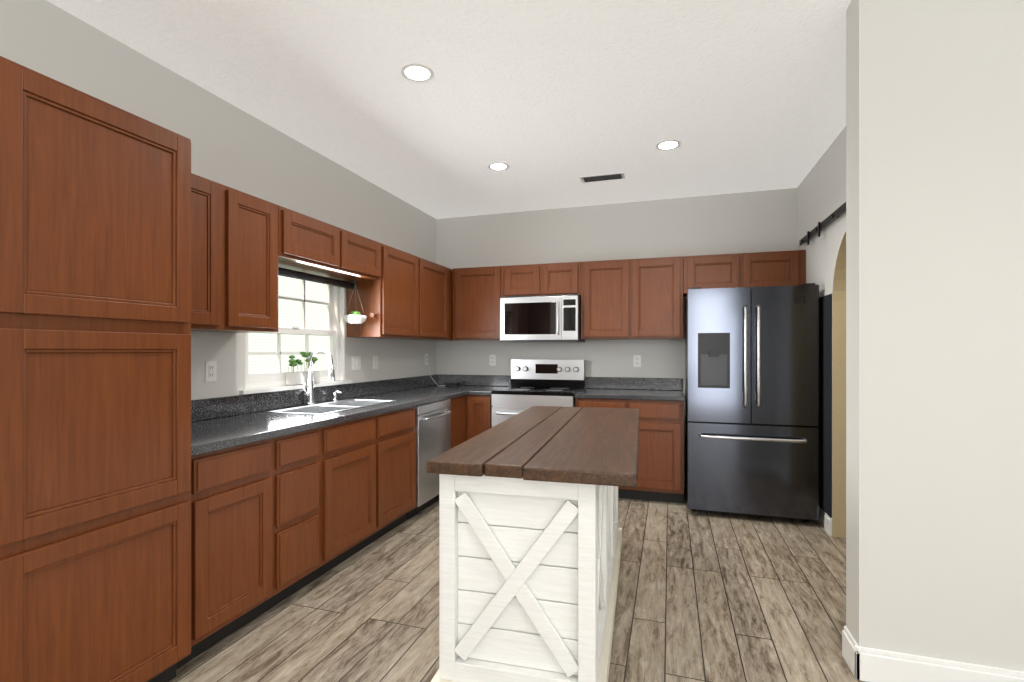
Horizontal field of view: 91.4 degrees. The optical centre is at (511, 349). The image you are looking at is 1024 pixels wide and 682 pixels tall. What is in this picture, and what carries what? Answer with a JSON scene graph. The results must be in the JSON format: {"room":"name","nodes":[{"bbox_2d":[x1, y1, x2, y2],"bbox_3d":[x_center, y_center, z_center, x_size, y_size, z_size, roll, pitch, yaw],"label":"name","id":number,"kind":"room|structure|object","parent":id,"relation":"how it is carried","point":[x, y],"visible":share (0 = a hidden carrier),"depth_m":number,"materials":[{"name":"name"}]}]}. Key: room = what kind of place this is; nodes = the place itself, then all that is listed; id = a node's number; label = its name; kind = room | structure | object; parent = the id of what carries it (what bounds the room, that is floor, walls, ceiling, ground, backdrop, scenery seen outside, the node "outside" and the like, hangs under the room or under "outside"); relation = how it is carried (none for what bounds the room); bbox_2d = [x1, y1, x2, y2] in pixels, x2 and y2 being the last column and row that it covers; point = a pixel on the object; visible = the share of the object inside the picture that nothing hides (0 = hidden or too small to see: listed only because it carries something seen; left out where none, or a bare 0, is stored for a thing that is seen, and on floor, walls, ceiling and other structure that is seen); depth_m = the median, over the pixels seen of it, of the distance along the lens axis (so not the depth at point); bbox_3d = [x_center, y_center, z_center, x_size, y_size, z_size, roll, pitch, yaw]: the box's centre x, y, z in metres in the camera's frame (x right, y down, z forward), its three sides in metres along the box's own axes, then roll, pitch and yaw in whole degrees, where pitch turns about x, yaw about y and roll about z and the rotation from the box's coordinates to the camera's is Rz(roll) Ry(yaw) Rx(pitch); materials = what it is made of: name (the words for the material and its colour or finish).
{"room":"kitchen","nodes":[
{"label":"kitchen","id":0,"kind":"room"},
{"bbox_2d":[0,0,435,399],"bbox_3d":[-2.198,-0.070,1.427,0.150,2.740,8.600,0,0,18],"label":"wall","id":1,"kind":"structure","parent":0,"point":[234,147],"depth_m":2.90,"materials":[{"name":"white paint"}]},
{"bbox_2d":[205,361,216,381],"bbox_3d":[-1.682,0.120,2.795,0.008,0.115,0.070,0,0,18],"label":"electrical outlet plate","id":2,"kind":"object","parent":1,"relation":"attached to","point":[210,371],"depth_m":2.79,"materials":[{"name":"white plastic"}]},
{"bbox_2d":[191,173,277,332],"bbox_3d":[-1.601,-0.465,2.517,0.328,0.730,0.831,0,0,18],"label":"upper cabinet","id":3,"kind":"object","parent":1,"relation":"attached to","point":[234,260],"visible":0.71,"depth_m":2.54,"materials":[{"name":"brown wood"}]},
{"bbox_2d":[239,275,351,394],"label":"window","id":4,"kind":"structure","parent":1,"relation":"in","point":[334,303],"depth_m":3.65,"materials":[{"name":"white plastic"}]},
{"bbox_2d":[286,351,319,384],"bbox_3d":[-1.462,0.126,3.509,0.093,0.230,0.266,0,0,18],"label":"herbs","id":5,"kind":"object","parent":4,"relation":"on","point":[296,378],"visible":0.75,"depth_m":3.45,"materials":[{"name":"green ceramic"}]},
{"bbox_2d":[278,267,356,289],"bbox_3d":[-1.396,-0.505,3.470,0.060,0.066,0.988,0,0,18],"label":"window blind","id":6,"kind":"object","parent":4,"relation":"attached to","point":[349,285],"visible":0.56,"depth_m":3.49,"materials":[{"name":"grey plastic"}]},
{"bbox_2d":[278,205,380,281],"bbox_3d":[-1.317,-0.685,3.417,0.328,0.290,1.053,0,0,18],"label":"upper cabinet","id":7,"kind":"object","parent":1,"relation":"attached to","point":[308,244],"visible":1,"depth_m":3.28,"materials":[{"name":"brown wood"}]},
{"bbox_2d":[344,279,366,323],"bbox_3d":[-1.191,-0.369,3.804,0.170,0.338,0.170,0,0,18],"label":"hanging planter","id":8,"kind":"object","parent":7,"relation":"hanging from","point":[355,317],"visible":1,"depth_m":3.76,"materials":[{"name":"white ceramic"}]},
{"bbox_2d":[352,356,360,369],"bbox_3d":[-1.273,0.110,4.092,0.008,0.115,0.116,0,0,18],"label":"electrical outlet plate","id":9,"kind":"object","parent":1,"relation":"attached to","point":[356,360],"depth_m":4.09,"materials":[{"name":"white plastic"}]},
{"bbox_2d":[373,356,377,368],"bbox_3d":[-1.189,0.110,4.359,0.008,0.115,0.070,0,0,18],"label":"electrical outlet plate","id":10,"kind":"object","parent":1,"relation":"attached to","point":[375,358],"depth_m":4.35,"materials":[{"name":"white plastic"}]},
{"bbox_2d":[347,243,426,338],"bbox_3d":[-1.058,-0.465,4.241,0.328,0.730,0.672,0,0,18],"label":"upper cabinet","id":11,"kind":"object","parent":1,"relation":"attached to","point":[407,296],"depth_m":4.05,"materials":[{"name":"brown wood"}]},
{"bbox_2d":[425,354,427,364],"bbox_3d":[-0.901,0.100,5.275,0.007,0.115,0.070,0,0,18],"label":"electrical outlet plate","id":12,"kind":"object","parent":1,"relation":"attached to","point":[426,355],"depth_m":5.27,"materials":[{"name":"white plastic"}]},
{"bbox_2d":[407,260,450,340],"bbox_3d":[-0.898,-0.465,4.748,0.328,0.730,0.683,0,0,18],"label":"upper cabinet","id":13,"kind":"object","parent":1,"relation":"attached to","point":[438,276],"depth_m":4.83,"materials":[{"name":"brown wood"}]},
{"bbox_2d":[451,269,461,340],"bbox_3d":[-0.744,-0.465,5.236,0.328,0.730,0.457,0,0,18],"label":"upper cabinet","id":14,"kind":"object","parent":1,"relation":"attached to","point":[451,269],"depth_m":5.17,"materials":[{"name":"brown wood"}]},
{"bbox_2d":[47,0,850,218],"bbox_3d":[1.258,-1.490,0.416,7.350,0.100,8.750,0,0,18],"label":"ceiling","id":15,"kind":"structure","parent":0,"point":[550,103],"depth_m":2.73,"materials":[{"name":"white paint"}]},
{"bbox_2d":[401,63,433,81],"bbox_3d":[-0.491,-1.437,2.598,0.170,0.005,0.170,0,0,18],"label":"recessed light","id":16,"kind":"object","parent":15,"relation":"in","point":[414,72],"visible":1,"depth_m":2.59,"materials":[{"name":"white"}]},
{"bbox_2d":[488,162,508,170],"bbox_3d":[-0.105,-1.437,3.923,0.170,0.005,0.170,0,0,18],"label":"recessed light","id":17,"kind":"object","parent":15,"relation":"in","point":[498,166],"visible":1,"depth_m":3.91,"materials":[{"name":"white"}]},
{"bbox_2d":[580,172,624,182],"bbox_3d":[0.756,-1.435,4.176,0.360,0.008,0.140,0,0,18],"label":"ceiling vent","id":18,"kind":"object","parent":15,"relation":"in","point":[603,177],"visible":1,"depth_m":4.16,"materials":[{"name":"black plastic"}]},
{"bbox_2d":[656,140,680,149],"bbox_3d":[1.097,-1.437,3.513,0.170,0.005,0.170,0,0,18],"label":"recessed light","id":19,"kind":"object","parent":15,"relation":"in","point":[668,144],"visible":1,"depth_m":3.50,"materials":[{"name":"white"}]},
{"bbox_2d":[169,487,866,681],"bbox_3d":[1.258,1.350,0.416,7.350,0.100,8.750,0,0,18],"label":"floor","id":20,"kind":"structure","parent":0,"point":[707,596],"depth_m":2.48,"materials":[{"name":"wood"}]},
{"bbox_2d":[0,56,190,681],"bbox_3d":[-1.658,0.235,1.771,0.668,2.130,0.620,0,0,18],"label":"pantry cabinet","id":21,"kind":"object","parent":20,"relation":"on","point":[95,389],"visible":1,"depth_m":1.62,"materials":[{"name":"brown wood"}]},
{"bbox_2d":[176,437,279,669],"bbox_3d":[-1.514,0.863,2.295,0.628,0.874,0.463,0,0,18],"label":"base cabinet","id":22,"kind":"object","parent":20,"relation":"on","point":[275,521],"depth_m":2.20,"materials":[{"name":"brown wood"}]},
{"bbox_2d":[191,374,470,455],"bbox_3d":[-1.042,0.347,3.736,0.660,0.155,3.496,0,0,18],"label":"countertop","id":23,"kind":"structure","parent":22,"relation":"on","point":[220,423],"depth_m":3.03,"materials":[{"name":"grey stone"}]},
{"bbox_2d":[304,347,334,404],"bbox_3d":[-1.333,0.182,3.430,0.229,0.397,0.122,0,0,18],"label":"gooseneck faucet","id":24,"kind":"object","parent":23,"relation":"on","point":[309,393],"visible":1,"depth_m":3.46,"materials":[{"name":"silver metal"}]},
{"bbox_2d":[267,399,395,414],"bbox_3d":[-1.193,0.476,3.417,0.408,0.190,0.848,0,0,18],"label":"double-bowl sink","id":25,"kind":"object","parent":23,"relation":"in","point":[330,407],"visible":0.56,"depth_m":3.42,"materials":[{"name":"silver metal"}]},
{"bbox_2d":[332,391,341,400],"bbox_3d":[-1.301,0.343,3.724,0.082,0.075,0.044,0,0,18],"label":"soap dispenser pump","id":26,"kind":"object","parent":23,"relation":"on","point":[335,396],"visible":0.98,"depth_m":3.72,"materials":[{"name":"silver metal"}]},
{"bbox_2d":[427,362,458,386],"bbox_3d":[-0.727,0.257,5.277,0.319,0.255,0.112,0,0,18],"label":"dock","id":27,"kind":"object","parent":23,"relation":"on","point":[452,384],"visible":1,"depth_m":5.24,"materials":[{"name":"black plastic"}]},
{"bbox_2d":[280,426,327,601],"bbox_3d":[-1.392,0.863,2.681,0.628,0.874,0.347,0,0,18],"label":"base cabinet","id":28,"kind":"object","parent":20,"relation":"on","point":[303,455],"depth_m":2.61,"materials":[{"name":"brown wood"}]},
{"bbox_2d":[328,413,387,570],"bbox_3d":[-1.247,0.863,3.140,0.628,0.874,0.616,0,0,18],"label":"base cabinet","id":29,"kind":"object","parent":20,"relation":"on","point":[357,449],"depth_m":3.07,"materials":[{"name":"brown wood"}]},
{"bbox_2d":[388,407,415,531],"bbox_3d":[-1.107,0.863,3.586,0.628,0.874,0.621,0,0,18],"label":"base cabinet","id":30,"kind":"object","parent":20,"relation":"on","point":[401,423],"depth_m":3.58,"materials":[{"name":"brown wood"}]},
{"bbox_2d":[407,399,451,519],"bbox_3d":[-0.884,0.865,4.158,0.652,0.870,0.592,0,0,18],"label":"dishwasher","id":31,"kind":"object","parent":20,"relation":"on","point":[433,428],"visible":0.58,"depth_m":3.97,"materials":[{"name":"grey metal"}]},
{"bbox_2d":[451,395,465,448],"bbox_3d":[-0.692,0.863,4.936,0.608,0.874,0.996,0,0,18],"label":"base cabinet","id":32,"kind":"object","parent":20,"relation":"on","point":[458,421],"depth_m":4.57,"materials":[{"name":"brown wood"}]},
{"bbox_2d":[466,395,492,440],"bbox_3d":[-0.217,0.863,4.980,0.268,0.874,0.628,0,0,18],"label":"base cabinet","id":33,"kind":"object","parent":20,"relation":"on","point":[478,414],"visible":0.29,"depth_m":4.69,"materials":[{"name":"brown wood"}]},
{"bbox_2d":[471,375,510,395],"bbox_3d":[-0.195,0.347,4.963,0.219,0.155,0.646,0,0,18],"label":"countertop","id":34,"kind":"structure","parent":33,"relation":"on","point":[480,384],"depth_m":5.25,"materials":[{"name":"grey stone"}]},
{"bbox_2d":[427,406,638,681],"bbox_3d":[0.278,0.850,2.595,0.736,0.900,1.849,0,0,14],"label":"kitchen island","id":35,"kind":"object","parent":20,"relation":"on","point":[530,539],"visible":1,"depth_m":1.81,"materials":[{"name":"beige wood"}]},
{"bbox_2d":[491,359,584,426],"bbox_3d":[0.263,0.700,4.773,0.756,1.200,0.725,0,0,18],"label":"electric range","id":36,"kind":"object","parent":20,"relation":"on","point":[541,382],"visible":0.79,"depth_m":4.94,"materials":[{"name":"silver metal"}]},
{"bbox_2d":[575,398,683,503],"bbox_3d":[1.083,0.863,4.570,0.912,0.874,0.628,0,0,18],"label":"base cabinet","id":37,"kind":"object","parent":20,"relation":"on","point":[661,455],"visible":0.4,"depth_m":4.21,"materials":[{"name":"brown wood"}]},
{"bbox_2d":[574,377,684,400],"bbox_3d":[1.082,0.347,4.565,0.920,0.155,0.638,0,0,18],"label":"countertop","id":38,"kind":"structure","parent":37,"relation":"on","point":[628,388],"depth_m":4.74,"materials":[{"name":"grey stone"}]},
{"bbox_2d":[685,283,818,521],"bbox_3d":[1.920,0.405,4.135,0.905,1.790,0.878,0,0,18],"label":"refrigerator","id":39,"kind":"object","parent":20,"relation":"on","point":[751,399],"visible":1,"depth_m":3.77,"materials":[{"name":"grey metal"}]},
{"bbox_2d":[436,188,796,486],"bbox_3d":[2.551,-0.070,4.517,7.350,2.740,0.150,0,0,18],"label":"wall","id":40,"kind":"structure","parent":0,"point":[751,222],"depth_m":4.94,"materials":[{"name":"white paint"}]},
{"bbox_2d":[453,266,502,339],"bbox_3d":[-0.305,-0.465,5.165,0.545,0.730,0.328,0,0,18],"label":"upper cabinet","id":41,"kind":"object","parent":40,"relation":"attached to","point":[477,293],"visible":0.94,"depth_m":5.02,"materials":[{"name":"brown wood"}]},
{"bbox_2d":[490,355,495,365],"bbox_3d":[-0.205,0.110,5.303,0.070,0.115,0.007,0,0,18],"label":"electrical outlet plate","id":42,"kind":"object","parent":40,"relation":"attached to","point":[492,357],"depth_m":5.30,"materials":[{"name":"white plastic"}]},
{"bbox_2d":[503,262,580,296],"bbox_3d":[0.324,-0.672,4.967,0.770,0.315,0.328,0,0,18],"label":"upper cabinet","id":43,"kind":"object","parent":40,"relation":"attached to","point":[544,279],"visible":0.98,"depth_m":4.81,"materials":[{"name":"brown wood"}]},
{"bbox_2d":[500,294,584,342],"bbox_3d":[0.303,-0.293,4.903,0.756,0.437,0.462,0,0,18],"label":"microwave","id":44,"kind":"object","parent":40,"relation":"attached to","point":[541,318],"visible":0.96,"depth_m":4.71,"materials":[{"name":"grey metal"}]},
{"bbox_2d":[581,256,682,339],"bbox_3d":[1.128,-0.465,4.713,0.913,0.730,0.328,0,0,18],"label":"upper cabinet","id":45,"kind":"object","parent":40,"relation":"attached to","point":[628,299],"visible":1,"depth_m":4.55,"materials":[{"name":"brown wood"}]},
{"bbox_2d":[634,355,640,366],"bbox_3d":[1.216,0.110,4.854,0.070,0.115,0.007,0,0,18],"label":"electrical outlet plate","id":46,"kind":"object","parent":40,"relation":"attached to","point":[637,360],"depth_m":4.85,"materials":[{"name":"white plastic"}]},
{"bbox_2d":[683,250,805,296],"bbox_3d":[2.023,-0.665,4.431,0.961,0.330,0.328,0,0,18],"label":"upper cabinet","id":47,"kind":"object","parent":40,"relation":"attached to","point":[773,268],"visible":0.81,"depth_m":4.27,"materials":[{"name":"brown wood"}]},
{"bbox_2d":[797,126,845,537],"bbox_3d":[2.208,-0.070,3.211,0.120,2.740,2.548,0,0,18],"label":"wall","id":48,"kind":"structure","parent":0,"point":[821,192],"depth_m":3.48,"materials":[{"name":"white paint"}]},
{"bbox_2d":[799,202,845,245],"bbox_3d":[2.166,-0.877,3.359,0.044,0.105,1.810,0,0,18],"label":"track","id":49,"kind":"object","parent":48,"relation":"attached to","point":[827,220],"visible":0.58,"depth_m":3.59,"materials":[{"name":"black metal"}]},
{"bbox_2d":[816,294,831,517],"bbox_3d":[2.320,0.393,3.784,0.007,1.565,0.626,0,0,18],"label":"chalkboard panel","id":50,"kind":"object","parent":48,"relation":"attached to","point":[825,404],"visible":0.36,"depth_m":3.60,"materials":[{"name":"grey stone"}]},
{"bbox_2d":[846,0,1023,670],"bbox_3d":[3.321,-0.070,1.444,4.035,2.740,0.152,0,0,18],"label":"wall","id":51,"kind":"structure","parent":0,"point":[934,328],"depth_m":1.90,"materials":[{"name":"white paint"}]},
{"bbox_2d":[842,626,852,664],"bbox_3d":[1.577,1.236,2.080,0.360,0.128,0.019,0,0,18],"label":"baseboard","id":52,"kind":"structure","parent":51,"relation":"attached to","point":[846,633],"depth_m":2.09,"materials":[{"name":"white wood"}]},
{"bbox_2d":[848,637,1023,681],"bbox_3d":[3.288,1.236,1.367,4.051,0.128,0.016,0,0,18],"label":"baseboard","id":53,"kind":"structure","parent":51,"relation":"attached to","point":[870,664],"depth_m":1.91,"materials":[{"name":"white wood"}]}
]}

